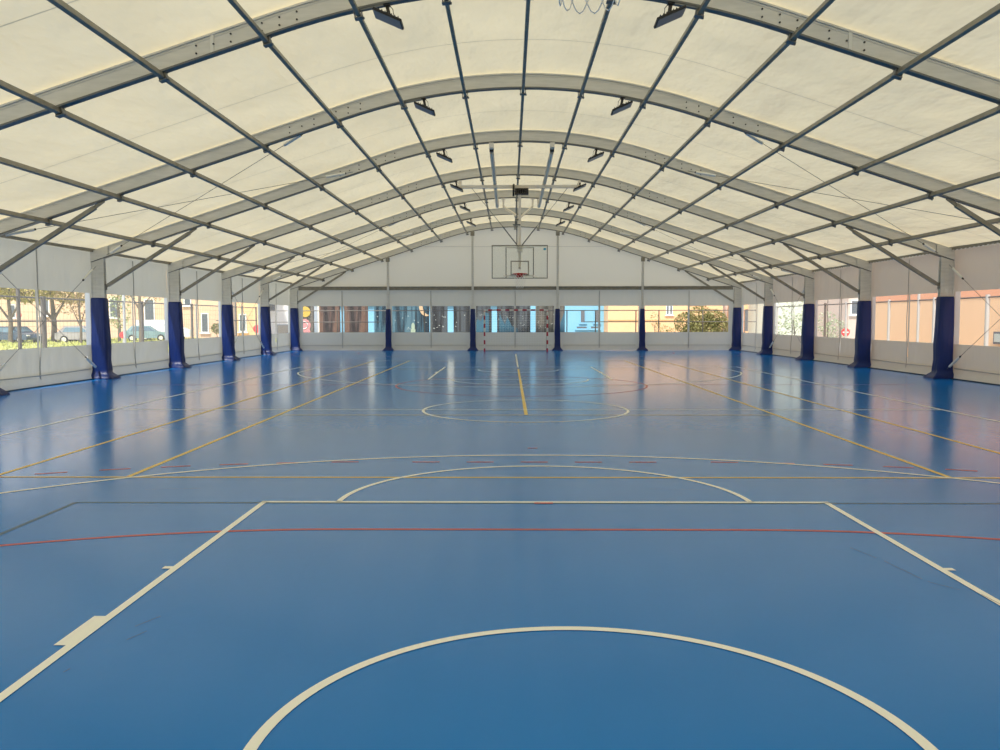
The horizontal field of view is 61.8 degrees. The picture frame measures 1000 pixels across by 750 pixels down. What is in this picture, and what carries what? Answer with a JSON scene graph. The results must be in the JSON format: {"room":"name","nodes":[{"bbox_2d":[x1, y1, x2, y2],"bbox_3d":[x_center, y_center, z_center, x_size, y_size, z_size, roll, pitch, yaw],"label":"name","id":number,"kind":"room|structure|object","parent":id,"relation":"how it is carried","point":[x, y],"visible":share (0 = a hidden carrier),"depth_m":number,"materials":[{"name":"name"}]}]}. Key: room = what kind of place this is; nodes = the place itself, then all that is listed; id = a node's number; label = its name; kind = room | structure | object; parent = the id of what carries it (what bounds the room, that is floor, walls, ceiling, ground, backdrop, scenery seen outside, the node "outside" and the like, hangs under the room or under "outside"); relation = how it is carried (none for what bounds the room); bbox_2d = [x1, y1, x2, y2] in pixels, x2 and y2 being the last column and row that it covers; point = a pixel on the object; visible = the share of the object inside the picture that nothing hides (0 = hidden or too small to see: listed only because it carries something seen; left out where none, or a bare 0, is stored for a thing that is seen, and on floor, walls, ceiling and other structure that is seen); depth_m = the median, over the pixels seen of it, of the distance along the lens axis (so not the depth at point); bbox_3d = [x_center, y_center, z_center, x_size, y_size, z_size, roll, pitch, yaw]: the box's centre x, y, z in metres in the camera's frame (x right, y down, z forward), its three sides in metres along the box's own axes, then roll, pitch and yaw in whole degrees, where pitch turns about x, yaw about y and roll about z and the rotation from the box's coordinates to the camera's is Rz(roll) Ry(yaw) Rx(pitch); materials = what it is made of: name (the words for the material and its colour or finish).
{"room":"sports hall","nodes":[
{"label":"sports hall","id":0,"kind":"room"},
{"bbox_2d":[0,238,290,390],"bbox_3d":[-10.979,-1.439,19.992,0.164,3.402,45.873,0,4,1],"label":"wall","id":1,"kind":"structure","parent":0,"point":[51,268],"depth_m":23.78,"materials":[{"name":"fabric"}]},
{"bbox_2d":[7,350,291,391],"bbox_3d":[-10.860,0.253,20.013,0.035,0.024,45.693,0,4,1],"label":"baseboard","id":2,"kind":"structure","parent":1,"relation":"attached to","point":[291,350],"depth_m":22.11,"materials":[{"name":"black"}]},
{"bbox_2d":[0,350,999,749],"bbox_3d":[0.505,0.272,19.971,23.180,0.044,45.873,0,4,1],"label":"floor","id":3,"kind":"structure","parent":0,"point":[402,549],"depth_m":5.71,"materials":[{"name":"blue rubber"}]},
{"bbox_2d":[386,257,389,308],"bbox_3d":[-5.683,-3.599,42.456,0.200,4.724,0.106,0,4,1],"label":"post","id":4,"kind":"object","parent":3,"relation":"on","point":[387,258],"visible":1,"depth_m":42.34,"materials":[{"name":"metal"}]},
{"bbox_2d":[382,309,393,350],"bbox_3d":[-5.682,-2.292,42.432,0.555,2.120,0.412,0,4,1],"label":"pad","id":5,"kind":"object","parent":4,"relation":"attached to","point":[388,333],"visible":1,"depth_m":42.42,"materials":[{"name":"blue plastic"}]},
{"bbox_2d":[470,231,473,308],"bbox_3d":[-1.384,-4.251,42.362,0.200,6.027,0.106,0,4,1],"label":"post","id":6,"kind":"object","parent":3,"relation":"on","point":[471,232],"visible":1,"depth_m":42.23,"materials":[{"name":"metal"}]},
{"bbox_2d":[467,309,477,350],"bbox_3d":[-1.381,-2.294,42.384,0.545,2.120,0.408,0,4,1],"label":"pad","id":7,"kind":"object","parent":6,"relation":"attached to","point":[472,311],"visible":1,"depth_m":42.35,"materials":[{"name":"blue fabric"}]},
{"bbox_2d":[0,73,999,271],"bbox_3d":[0.470,-2.837,17.129,22.920,6.546,0.138,0,4,1],"label":"arched frame","id":8,"kind":"object","parent":3,"relation":"on","point":[501,81],"visible":0.92,"depth_m":16.93,"materials":[{"name":"grey metal"}]},
{"bbox_2d":[0,269,93,370],"bbox_3d":[-10.797,-1.342,19.906,0.066,2.790,4.883,0,4,1],"label":"cable","id":9,"kind":"object","parent":8,"relation":"attached to","point":[3,365],"visible":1,"depth_m":20.02,"materials":[{"name":"silver metal"}]},
{"bbox_2d":[0,272,96,367],"bbox_3d":[-10.797,-1.342,19.906,0.066,2.790,4.883,0,4,1],"label":"cable","id":10,"kind":"object","parent":8,"relation":"attached to","point":[86,358],"visible":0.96,"depth_m":21.75,"materials":[{"name":"silver metal"}]},
{"bbox_2d":[5,172,351,235],"bbox_3d":[-7.201,-4.111,19.680,8.209,2.166,0.066,-3,5,-36],"label":"cable","id":11,"kind":"object","parent":8,"relation":"attached to","point":[343,173],"visible":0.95,"depth_m":19.05,"materials":[{"name":"silver metal"}]},
{"bbox_2d":[404,98,434,115],"bbox_3d":[-1.645,-5.439,16.866,0.664,0.362,0.323,0,4,1],"label":"floodlight","id":12,"kind":"object","parent":8,"relation":"attached to","point":[424,108],"visible":1,"depth_m":16.87,"materials":[{"name":"black metal"}]},
{"bbox_2d":[611,97,641,115],"bbox_3d":[2.577,-5.441,16.816,0.664,0.362,0.323,0,4,1],"label":"floodlight","id":13,"kind":"object","parent":8,"relation":"attached to","point":[622,106],"visible":0.98,"depth_m":16.83,"materials":[{"name":"black metal"}]},
{"bbox_2d":[690,171,997,223],"bbox_3d":[8.198,-4.117,19.499,8.209,2.166,0.066,3,5,37],"label":"cable","id":14,"kind":"object","parent":8,"relation":"attached to","point":[696,172],"visible":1,"depth_m":20.40,"materials":[{"name":"silver metal"}]},
{"bbox_2d":[947,319,999,368],"bbox_3d":[11.801,-1.351,19.640,0.066,2.790,4.883,0,4,1],"label":"cable","id":15,"kind":"object","parent":8,"relation":"attached to","point":[958,357],"visible":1,"depth_m":21.53,"materials":[{"name":"silver metal"}]},
{"bbox_2d":[952,268,999,315],"bbox_3d":[11.801,-1.351,19.640,0.066,2.790,4.883,0,4,1],"label":"cable","id":16,"kind":"object","parent":8,"relation":"attached to","point":[953,269],"visible":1,"depth_m":21.33,"materials":[{"name":"silver metal"}]},
{"bbox_2d":[0,0,999,129],"bbox_3d":[0.411,-2.501,12.064,22.920,6.546,0.138,0,4,1],"label":"arched frame","id":17,"kind":"object","parent":3,"relation":"on","point":[776,18],"visible":0.95,"depth_m":11.88,"materials":[{"name":"grey metal"}]},
{"bbox_2d":[359,4,403,29],"bbox_3d":[-1.705,-5.103,11.800,0.664,0.362,0.323,0,4,1],"label":"floodlight","id":18,"kind":"object","parent":17,"relation":"attached to","point":[386,16],"visible":0.98,"depth_m":11.80,"materials":[{"name":"black metal"}]},
{"bbox_2d":[654,2,698,28],"bbox_3d":[2.517,-5.105,11.751,0.664,0.362,0.323,0,4,1],"label":"floodlight","id":19,"kind":"object","parent":17,"relation":"attached to","point":[671,15],"visible":0.99,"depth_m":11.76,"materials":[{"name":"black metal"}]},
{"bbox_2d":[290,221,741,307],"bbox_3d":[0.767,-4.519,42.456,22.920,6.546,0.138,0,4,1],"label":"arched frame","id":20,"kind":"object","parent":3,"relation":"on","point":[294,301],"visible":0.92,"depth_m":42.27,"materials":[{"name":"metal"}]},
{"bbox_2d":[0,209,324,281],"bbox_3d":[-9.231,-3.595,23.897,0.182,0.156,37.530,0,4,1],"label":"purlin","id":21,"kind":"object","parent":20,"relation":"attached to","point":[48,222],"visible":1,"depth_m":20.59,"materials":[{"name":"metal"}]},
{"bbox_2d":[0,157,353,271],"bbox_3d":[-7.732,-4.082,23.847,0.182,0.156,37.530,0,4,1],"label":"purlin","id":22,"kind":"object","parent":20,"relation":"attached to","point":[4,161],"visible":1,"depth_m":17.71,"materials":[{"name":"metal"}]},
{"bbox_2d":[0,80,383,261],"bbox_3d":[-6.212,-4.575,23.796,0.182,0.156,37.530,0,4,1],"label":"purlin","id":23,"kind":"object","parent":20,"relation":"attached to","point":[60,112],"visible":1,"depth_m":14.53,"materials":[{"name":"metal"}]},
{"bbox_2d":[47,0,412,251],"bbox_3d":[-4.703,-5.066,23.746,0.182,0.156,37.530,0,4,1],"label":"purlin","id":24,"kind":"object","parent":20,"relation":"attached to","point":[163,77],"visible":1,"depth_m":12.58,"materials":[{"name":"metal"}]},
{"bbox_2d":[290,308,302,350],"bbox_3d":[-10.409,-2.332,42.735,0.598,2.170,0.580,0,4,1],"label":"pad","id":25,"kind":"object","parent":20,"relation":"attached to","point":[294,314],"visible":1,"depth_m":42.58,"materials":[{"name":"blue fabric"}]},
{"bbox_2d":[227,0,442,242],"bbox_3d":[-3.194,-5.556,23.696,0.182,0.156,37.530,0,4,1],"label":"purlin","id":26,"kind":"object","parent":20,"relation":"attached to","point":[266,39],"visible":1,"depth_m":14.22,"materials":[{"name":"metal"}]},
{"bbox_2d":[348,0,468,234],"bbox_3d":[-1.881,-5.922,23.656,0.174,0.147,37.530,0,4,1],"label":"purlin","id":27,"kind":"object","parent":20,"relation":"attached to","point":[356,12],"visible":1,"depth_m":15.41,"materials":[{"name":"metal"}]},
{"bbox_2d":[442,0,492,230],"bbox_3d":[-0.628,-6.125,23.628,0.163,0.137,37.530,0,4,1],"label":"purlin","id":28,"kind":"object","parent":20,"relation":"attached to","point":[446,3],"visible":1,"depth_m":16.33,"materials":[{"name":"metal"}]},
{"bbox_2d":[514,0,529,229],"bbox_3d":[0.545,-6.182,23.610,0.150,0.135,37.530,0,4,1],"label":"purlin","id":29,"kind":"object","parent":20,"relation":"attached to","point":[523,89],"visible":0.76,"depth_m":16.43,"materials":[{"name":"metal"}]},
{"bbox_2d":[537,0,615,230],"bbox_3d":[1.724,-6.120,23.601,0.151,0.149,37.530,0,4,1],"label":"purlin","id":30,"kind":"object","parent":20,"relation":"attached to","point":[581,92],"visible":0.98,"depth_m":16.49,"materials":[{"name":"metal"}]},
{"bbox_2d":[562,0,710,234],"bbox_3d":[2.977,-5.916,23.599,0.161,0.162,37.530,0,4,1],"label":"purlin","id":31,"kind":"object","parent":20,"relation":"attached to","point":[699,13],"visible":1,"depth_m":15.49,"materials":[{"name":"metal"}]},
{"bbox_2d":[587,0,834,241],"bbox_3d":[4.292,-5.551,23.608,0.168,0.172,37.530,0,4,1],"label":"purlin","id":32,"kind":"object","parent":20,"relation":"attached to","point":[791,39],"visible":1,"depth_m":14.24,"materials":[{"name":"metal"}]},
{"bbox_2d":[729,308,740,350],"bbox_3d":[11.951,-2.341,42.472,0.599,2.170,0.580,0,4,1],"label":"pad","id":33,"kind":"object","parent":20,"relation":"attached to","point":[736,322],"visible":0.99,"depth_m":42.32,"materials":[{"name":"blue fabric"}]},
{"bbox_2d":[617,3,999,251],"bbox_3d":[5.803,-5.062,23.623,0.168,0.172,37.530,0,4,1],"label":"purlin","id":34,"kind":"object","parent":20,"relation":"attached to","point":[897,73],"visible":1,"depth_m":12.95,"materials":[{"name":"metal"}]},
{"bbox_2d":[647,103,999,261],"bbox_3d":[7.313,-4.573,23.638,0.168,0.172,37.530,0,4,1],"label":"purlin","id":35,"kind":"object","parent":20,"relation":"attached to","point":[996,110],"visible":1,"depth_m":16.38,"materials":[{"name":"metal"}]},
{"bbox_2d":[677,172,999,271],"bbox_3d":[8.834,-4.080,23.653,0.168,0.172,37.530,0,4,1],"label":"purlin","id":36,"kind":"object","parent":20,"relation":"attached to","point":[930,195],"visible":1,"depth_m":19.50,"materials":[{"name":"metal"}]},
{"bbox_2d":[707,216,999,280],"bbox_3d":[10.334,-3.595,23.667,0.168,0.172,37.530,0,4,1],"label":"purlin","id":37,"kind":"object","parent":20,"relation":"attached to","point":[996,220],"visible":1,"depth_m":22.30,"materials":[{"name":"metal"}]},
{"bbox_2d":[484,309,547,351],"bbox_3d":[0.786,-2.212,41.403,3.160,2.080,1.010,0,4,1],"label":"goal","id":38,"kind":"object","parent":3,"relation":"on","point":[536,310],"visible":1,"depth_m":41.45,"materials":[{"name":"metal"}]},
{"bbox_2d":[260,208,772,306],"bbox_3d":[0.708,-4.183,37.391,22.920,6.546,0.138,0,4,1],"label":"arched frame","id":39,"kind":"object","parent":3,"relation":"on","point":[768,282],"visible":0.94,"depth_m":37.20,"materials":[{"name":"grey metal"}]},
{"bbox_2d":[261,307,276,354],"bbox_3d":[-10.469,-1.995,37.667,0.603,2.170,0.584,0,4,1],"label":"pad","id":40,"kind":"object","parent":39,"relation":"attached to","point":[266,335],"visible":0.98,"depth_m":37.51,"materials":[{"name":"blue fabric"}]},
{"bbox_2d":[757,306,772,354],"bbox_3d":[11.891,-2.005,37.405,0.599,2.170,0.580,0,4,1],"label":"pad","id":41,"kind":"object","parent":39,"relation":"attached to","point":[767,322],"visible":0.98,"depth_m":37.25,"materials":[{"name":"blue fabric"}]},
{"bbox_2d":[221,190,814,304],"bbox_3d":[0.648,-3.847,32.325,22.920,6.546,0.138,0,4,1],"label":"arched frame","id":42,"kind":"object","parent":3,"relation":"on","point":[809,277],"visible":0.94,"depth_m":32.14,"materials":[{"name":"grey metal"}]},
{"bbox_2d":[222,305,240,360],"bbox_3d":[-10.528,-1.659,32.601,0.601,2.170,0.583,0,4,1],"label":"pad","id":43,"kind":"object","parent":42,"relation":"attached to","point":[228,337],"visible":1,"depth_m":32.46,"materials":[{"name":"blue fabric"}]},
{"bbox_2d":[795,304,814,359],"bbox_3d":[11.832,-1.669,32.341,0.600,2.170,0.581,0,4,1],"label":"pad","id":44,"kind":"object","parent":42,"relation":"attached to","point":[807,332],"visible":1,"depth_m":32.19,"materials":[{"name":"blue fabric"}]},
{"bbox_2d":[168,165,871,301],"bbox_3d":[0.589,-3.510,27.260,22.920,6.546,0.138,0,4,1],"label":"arched frame","id":45,"kind":"object","parent":3,"relation":"on","point":[865,268],"visible":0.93,"depth_m":27.08,"materials":[{"name":"grey metal"}]},
{"bbox_2d":[168,302,191,367],"bbox_3d":[-10.587,-1.323,27.538,0.601,2.170,0.584,0,4,1],"label":"pad","id":46,"kind":"object","parent":45,"relation":"attached to","point":[175,314],"visible":1,"depth_m":27.39,"materials":[{"name":"blue fabric"}]},
{"bbox_2d":[457,142,581,287],"bbox_3d":[0.637,-4.647,27.175,4.050,3.687,10.294,0,4,1],"label":"basketball hoop","id":47,"kind":"object","parent":45,"relation":"hanging from","point":[519,190],"visible":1,"depth_m":26.87,"materials":[{"name":"metal"}]},
{"bbox_2d":[847,301,870,367],"bbox_3d":[11.774,-1.332,27.276,0.597,2.170,0.581,0,4,1],"label":"pad","id":48,"kind":"object","parent":45,"relation":"attached to","point":[863,319],"visible":1,"depth_m":27.13,"materials":[{"name":"blue plastic"}]},
{"bbox_2d":[90,130,954,297],"bbox_3d":[0.530,-3.174,22.195,22.920,6.546,0.138,0,4,1],"label":"arched frame","id":49,"kind":"object","parent":3,"relation":"on","point":[945,284],"visible":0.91,"depth_m":22.01,"materials":[{"name":"grey metal"}]},
{"bbox_2d":[91,298,120,378],"bbox_3d":[-10.648,-0.986,22.473,0.601,2.170,0.580,0,4,1],"label":"pad","id":50,"kind":"object","parent":49,"relation":"attached to","point":[101,346],"visible":1,"depth_m":22.34,"materials":[{"name":"blue plastic"}]},
{"bbox_2d":[107,135,301,254],"bbox_3d":[-7.201,-4.111,19.680,8.209,2.166,0.066,3,5,37],"label":"cable","id":51,"kind":"object","parent":49,"relation":"attached to","point":[297,137],"visible":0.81,"depth_m":18.82,"materials":[{"name":"silver metal"}]},
{"bbox_2d":[429,149,452,162],"bbox_3d":[-1.586,-5.776,21.931,0.664,0.362,0.323,0,4,1],"label":"floodlight","id":52,"kind":"object","parent":49,"relation":"attached to","point":[444,156],"visible":1,"depth_m":21.93,"materials":[{"name":"black metal"}]},
{"bbox_2d":[587,149,610,161],"bbox_3d":[2.636,-5.777,21.881,0.664,0.362,0.323,0,4,1],"label":"floodlight","id":53,"kind":"object","parent":49,"relation":"attached to","point":[595,156],"visible":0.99,"depth_m":21.88,"materials":[{"name":"black metal"}]},
{"bbox_2d":[745,133,937,252],"bbox_3d":[8.198,-4.117,19.499,8.209,2.166,0.066,-3,5,-36],"label":"cable","id":54,"kind":"object","parent":49,"relation":"attached to","point":[748,135],"visible":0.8,"depth_m":18.77,"materials":[{"name":"silver metal"}]},
{"bbox_2d":[923,296,953,378],"bbox_3d":[11.713,-0.996,22.211,0.600,2.170,0.582,0,4,1],"label":"pad","id":55,"kind":"object","parent":49,"relation":"attached to","point":[943,341],"visible":0.98,"depth_m":22.06,"materials":[{"name":"blue fabric"}]},
{"bbox_2d":[556,231,559,308],"bbox_3d":[2.916,-4.253,42.312,0.200,6.027,0.106,0,4,1],"label":"post","id":56,"kind":"object","parent":3,"relation":"on","point":[557,232],"visible":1,"depth_m":42.24,"materials":[{"name":"metal"}]},
{"bbox_2d":[552,309,562,350],"bbox_3d":[2.915,-2.296,42.331,0.549,2.120,0.413,0,4,1],"label":"pad","id":57,"kind":"object","parent":56,"relation":"attached to","point":[557,347],"visible":1,"depth_m":42.30,"materials":[{"name":"blue plastic"}]},
{"bbox_2d":[641,257,644,308],"bbox_3d":[7.216,-3.605,42.305,0.200,4.724,0.106,0,4,1],"label":"post","id":58,"kind":"object","parent":3,"relation":"on","point":[642,258],"visible":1,"depth_m":42.22,"materials":[{"name":"metal"}]},
{"bbox_2d":[637,309,647,350],"bbox_3d":[7.217,-2.298,42.281,0.554,2.120,0.409,0,4,1],"label":"pad","id":59,"kind":"object","parent":58,"relation":"attached to","point":[642,347],"visible":1,"depth_m":42.26,"materials":[{"name":"blue plastic"}]},
{"bbox_2d":[0,0,999,282],"bbox_3d":[0.499,-4.725,19.639,23.080,3.196,45.873,0,4,1],"label":"ceiling","id":60,"kind":"structure","parent":0,"point":[42,47],"depth_m":15.88,"materials":[{"name":"fabric"}]},
{"bbox_2d":[0,235,291,283],"bbox_3d":[-10.822,-3.596,26.387,0.060,0.090,32.462,0,4,1],"label":"rail","id":61,"kind":"object","parent":60,"relation":"attached to","point":[3,236],"visible":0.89,"depth_m":22.11,"materials":[{"name":"metal"}]},
{"bbox_2d":[559,0,619,13],"bbox_3d":[0.298,-2.916,2.514,4.000,3.360,0.860,0,4,1],"label":"basketball hoop","id":62,"kind":"object","parent":60,"relation":"hanging from","point":[586,1],"visible":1,"depth_m":2.90,"materials":[{"name":"fabric"}]},
{"bbox_2d":[289,221,741,350],"bbox_3d":[0.768,-4.539,42.513,23.080,6.578,0.172,0,4,1],"label":"wall","id":63,"kind":"structure","parent":0,"point":[582,262],"depth_m":42.60,"materials":[{"name":"fabric"}]},
{"bbox_2d":[298,286,732,289],"bbox_3d":[0.767,-4.417,42.465,22.100,0.180,0.120,0,4,1],"label":"rail","id":64,"kind":"object","parent":63,"relation":"attached to","point":[415,287],"visible":1,"depth_m":42.42,"materials":[{"name":"metal"}]},
{"bbox_2d":[741,243,999,383],"bbox_3d":[11.984,-1.448,19.722,0.164,3.402,45.873,0,4,1],"label":"wall","id":65,"kind":"structure","parent":0,"point":[979,267],"depth_m":25.57,"materials":[{"name":"fabric"}]},
{"bbox_2d":[739,350,999,385],"bbox_3d":[11.868,0.243,19.745,0.035,0.024,45.693,0,4,1],"label":"baseboard","id":66,"kind":"structure","parent":65,"relation":"attached to","point":[739,350],"depth_m":25.28,"materials":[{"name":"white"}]},
{"bbox_2d":[740,240,999,283],"bbox_3d":[11.968,-3.593,26.120,0.076,0.115,32.462,0,4,1],"label":"rail","id":67,"kind":"object","parent":65,"relation":"attached to","point":[961,247],"visible":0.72,"depth_m":24.52,"materials":[{"name":"metal"}]},
{"label":"outside","id":68,"kind":"structure","parent":0,"visible":0},
{"bbox_3d":[0.704,-2.312,59.974,300.000,0.080,300.000,0,4,1],"label":"ground","id":69,"kind":"structure","parent":68,"visible":0},
{"bbox_2d":[0,287,55,342],"bbox_3d":[-34.545,-5.547,58.093,7.859,6.721,5.270,0,4,1],"label":"autumn tree","id":70,"kind":"object","parent":69,"relation":"on","point":[9,291],"visible":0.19,"depth_m":58.13,"materials":[{"name":"brown plant"}]},
{"bbox_2d":[1,290,84,341],"bbox_3d":[-32.584,-5.569,60.111,7.451,6.496,4.512,0,4,1],"label":"autumn tree","id":71,"kind":"object","parent":69,"relation":"on","point":[54,315],"visible":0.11,"depth_m":60.11,"materials":[{"name":"brown plant"}]},
{"bbox_2d":[0,337,204,352],"bbox_3d":[-36.306,-2.128,55.409,40.093,0.255,34.000,0,4,1],"label":"grass","id":72,"kind":"structure","parent":69,"relation":"on","point":[3,346],"depth_m":54.41,"materials":[{"name":"green plant"}]},
{"bbox_2d":[0,326,41,342],"bbox_3d":[-34.208,-2.851,59.145,3.444,1.189,1.501,1,4,21],"label":"car","id":73,"kind":"object","parent":72,"relation":"on","point":[26,332],"visible":0.52,"depth_m":58.60,"materials":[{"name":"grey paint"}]},
{"bbox_2d":[52,291,85,342],"bbox_3d":[-28.479,-4.379,56.140,2.921,4.631,2.720,3,5,41],"label":"tree","id":74,"kind":"object","parent":72,"relation":"on","point":[78,305],"visible":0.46,"depth_m":56.12,"materials":[{"name":"brown plant"}]},
{"bbox_2d":[54,326,85,342],"bbox_3d":[-29.901,-2.899,59.793,3.280,1.189,1.501,-1,4,-9],"label":"van","id":75,"kind":"object","parent":72,"relation":"on","point":[71,336],"visible":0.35,"depth_m":59.02,"materials":[{"name":"silver metal"}]},
{"bbox_2d":[108,295,130,341],"bbox_3d":[-27.244,-4.911,60.136,2.587,5.162,2.556,1,4,19],"label":"leafy tree","id":76,"kind":"object","parent":72,"relation":"on","point":[113,297],"visible":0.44,"depth_m":60.11,"materials":[{"name":"brown plant"}]},
{"bbox_2d":[126,326,164,340],"bbox_3d":[-27.174,-3.199,64.252,3.280,1.189,1.501,-1,4,-19],"label":"car","id":77,"kind":"object","parent":72,"relation":"on","point":[129,333],"visible":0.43,"depth_m":63.61,"materials":[{"name":"teal paint"}]},
{"bbox_2d":[136,320,190,339],"bbox_3d":[-27.084,-3.623,67.229,4.100,1.640,1.501,-1,4,-14],"label":"van","id":78,"kind":"object","parent":72,"relation":"on","point":[160,326],"visible":0.19,"depth_m":66.55,"materials":[{"name":"white paint"}]},
{"bbox_2d":[237,302,257,335],"bbox_3d":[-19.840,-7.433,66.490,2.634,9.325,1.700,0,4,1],"label":"building","id":79,"kind":"structure","parent":72,"relation":"on","point":[248,328],"depth_m":66.06,"materials":[{"name":"yellow paint"}]},
{"bbox_2d":[0,272,235,337],"bbox_3d":[-40.241,-8.679,78.073,33.472,10.325,8.500,0,4,1],"label":"building","id":80,"kind":"structure","parent":69,"relation":"on","point":[26,310],"depth_m":74.19,"materials":[{"name":"yellow paint"}]},
{"bbox_2d":[0,288,256,354],"bbox_3d":[-12.857,-1.706,29.354,0.140,2.800,28.500,0,4,1],"label":"metal fence","id":81,"kind":"object","parent":69,"relation":"on","point":[42,298],"visible":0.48,"depth_m":25.73,"materials":[{"name":"grey metal"}]},
{"bbox_2d":[111,294,160,341],"bbox_3d":[-22.519,-4.428,52.078,3.298,5.256,3.126,3,5,42],"label":"street tree","id":82,"kind":"object","parent":69,"relation":"on","point":[128,296],"visible":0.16,"depth_m":52.05,"materials":[{"name":"brown plant"}]},
{"bbox_2d":[277,324,287,333],"bbox_3d":[-14.586,-2.772,56.305,0.800,1.300,0.420,0,4,1],"label":"cabinet","id":83,"kind":"object","parent":69,"relation":"on","point":[281,328],"visible":0.27,"depth_m":56.07,"materials":[{"name":"grey"}]},
{"bbox_2d":[269,304,317,333],"bbox_3d":[-21.841,-8.850,87.868,3.921,9.325,8.500,0,4,1],"label":"building","id":84,"kind":"structure","parent":69,"relation":"on","point":[282,316],"depth_m":84.07,"materials":[{"name":"white"}]},
{"bbox_2d":[303,306,313,331],"bbox_3d":[-10.985,-3.038,47.124,0.929,3.100,0.260,0,4,1],"label":"painted panel","id":85,"kind":"object","parent":69,"relation":"on","point":[308,316],"visible":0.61,"depth_m":47.04,"materials":[{"name":"multicoloured paint"}]},
{"bbox_2d":[319,306,340,331],"bbox_3d":[-9.605,-3.041,47.138,1.154,3.100,0.200,0,4,1],"label":"painted panel","id":86,"kind":"object","parent":69,"relation":"on","point":[324,316],"visible":0.29,"depth_m":47.03,"materials":[{"name":"brown paint"}]},
{"bbox_2d":[344,306,367,331],"bbox_3d":[-8.114,-3.042,47.120,1.323,3.100,0.200,0,4,1],"label":"painted panel","id":87,"kind":"object","parent":69,"relation":"on","point":[355,321],"visible":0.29,"depth_m":47.02,"materials":[{"name":"brown paint"}]},
{"bbox_2d":[374,306,428,331],"bbox_3d":[-5.535,-3.042,47.072,3.104,3.100,0.235,0,4,1],"label":"painted panel","id":88,"kind":"object","parent":69,"relation":"on","point":[402,321],"visible":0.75,"depth_m":46.98,"materials":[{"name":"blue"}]},
{"bbox_2d":[340,306,496,331],"bbox_3d":[-7.717,-5.573,83.911,16.885,3.275,8.500,0,4,1],"label":"building","id":89,"kind":"structure","parent":69,"relation":"on","point":[370,313],"depth_m":79.90,"materials":[{"name":"blue paint"}]},
{"bbox_2d":[432,306,447,331],"bbox_3d":[-3.447,-3.043,47.055,0.974,3.100,0.220,0,4,1],"label":"painted panel","id":90,"kind":"object","parent":69,"relation":"on","point":[439,318],"visible":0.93,"depth_m":46.96,"materials":[{"name":"paint"}]},
{"bbox_2d":[453,306,490,331],"bbox_3d":[-1.570,-3.044,47.032,2.083,3.100,0.222,0,4,1],"label":"painted panel","id":91,"kind":"object","parent":69,"relation":"on","point":[461,318],"visible":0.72,"depth_m":46.93,"materials":[{"name":"paint"}]},
{"bbox_2d":[270,310,755,332],"bbox_3d":[0.527,-2.421,44.935,26.400,2.131,0.060,0,4,1],"label":"metal fence","id":92,"kind":"object","parent":69,"relation":"on","point":[595,321],"visible":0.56,"depth_m":44.82,"materials":[{"name":"grey metal"}]},
{"bbox_2d":[497,306,529,331],"bbox_3d":[0.774,-3.045,47.005,1.875,3.100,0.222,0,4,1],"label":"painted panel","id":93,"kind":"object","parent":69,"relation":"on","point":[502,326],"visible":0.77,"depth_m":46.90,"materials":[{"name":"paint"}]},
{"bbox_2d":[536,306,564,331],"bbox_3d":[2.820,-3.046,46.981,1.632,3.100,0.222,0,4,1],"label":"painted panel","id":94,"kind":"object","parent":69,"relation":"on","point":[540,320],"visible":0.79,"depth_m":46.88,"materials":[{"name":"grey paint"}]},
{"bbox_2d":[530,306,603,331],"bbox_3d":[7.254,-11.887,95.344,9.756,14.325,8.500,0,4,1],"label":"building","id":95,"kind":"structure","parent":69,"relation":"on","point":[575,319],"depth_m":91.68,"materials":[{"name":"blue paint"}]},
{"bbox_2d":[604,242,722,331],"bbox_3d":[17.386,-10.628,91.299,12.495,12.325,8.500,0,4,1],"label":"building","id":96,"kind":"structure","parent":69,"relation":"on","point":[608,315],"depth_m":87.63,"materials":[{"name":"yellow paint"}]},
{"bbox_2d":[674,306,727,331],"bbox_3d":[13.950,-3.520,57.654,3.979,2.631,2.446,0,4,1],"label":"round tree","id":97,"kind":"object","parent":69,"relation":"on","point":[693,326],"visible":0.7,"depth_m":57.23,"materials":[{"name":"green plant"}]},
{"bbox_2d":[727,305,747,332],"bbox_3d":[27.472,-9.767,93.243,3.518,10.325,8.500,0,4,1],"label":"building","id":98,"kind":"structure","parent":69,"relation":"on","point":[745,306],"depth_m":89.47,"materials":[{"name":"yellow paint"}]},
{"bbox_2d":[748,301,803,335],"bbox_3d":[30.190,-8.740,85.261,7.866,9.325,8.500,0,4,1],"label":"building","id":99,"kind":"structure","parent":69,"relation":"on","point":[757,315],"depth_m":81.58,"materials":[{"name":"white"}]},
{"bbox_2d":[775,301,802,335],"bbox_3d":[20.923,-4.162,59.651,2.897,3.613,1.878,0,4,1],"label":"tree","id":100,"kind":"object","parent":69,"relation":"on","point":[783,309],"visible":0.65,"depth_m":59.63,"materials":[{"name":"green plant"}]},
{"bbox_2d":[818,299,850,337],"bbox_3d":[24.158,-4.920,61.553,3.254,4.863,3.022,2,4,31],"label":"tree","id":101,"kind":"object","parent":69,"relation":"on","point":[828,324],"visible":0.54,"depth_m":61.50,"materials":[{"name":"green plant"}]},
{"bbox_2d":[817,298,857,338],"bbox_3d":[31.270,-7.945,73.274,5.028,9.325,8.500,0,4,1],"label":"building","id":102,"kind":"structure","parent":69,"relation":"on","point":[852,308],"depth_m":71.50,"materials":[{"name":"beige"}]},
{"bbox_2d":[776,294,999,345],"bbox_3d":[13.541,-1.767,29.040,0.180,2.900,28.500,0,4,1],"label":"metal fence","id":103,"kind":"object","parent":69,"relation":"on","point":[987,297],"visible":0.41,"depth_m":26.95,"materials":[{"name":"grey metal"}]},
{"bbox_2d":[875,289,999,356],"bbox_3d":[20.982,-2.986,20.102,8.170,6.440,37.060,0,4,1],"label":"building","id":104,"kind":"structure","parent":69,"relation":"on","point":[972,311],"depth_m":33.42,"materials":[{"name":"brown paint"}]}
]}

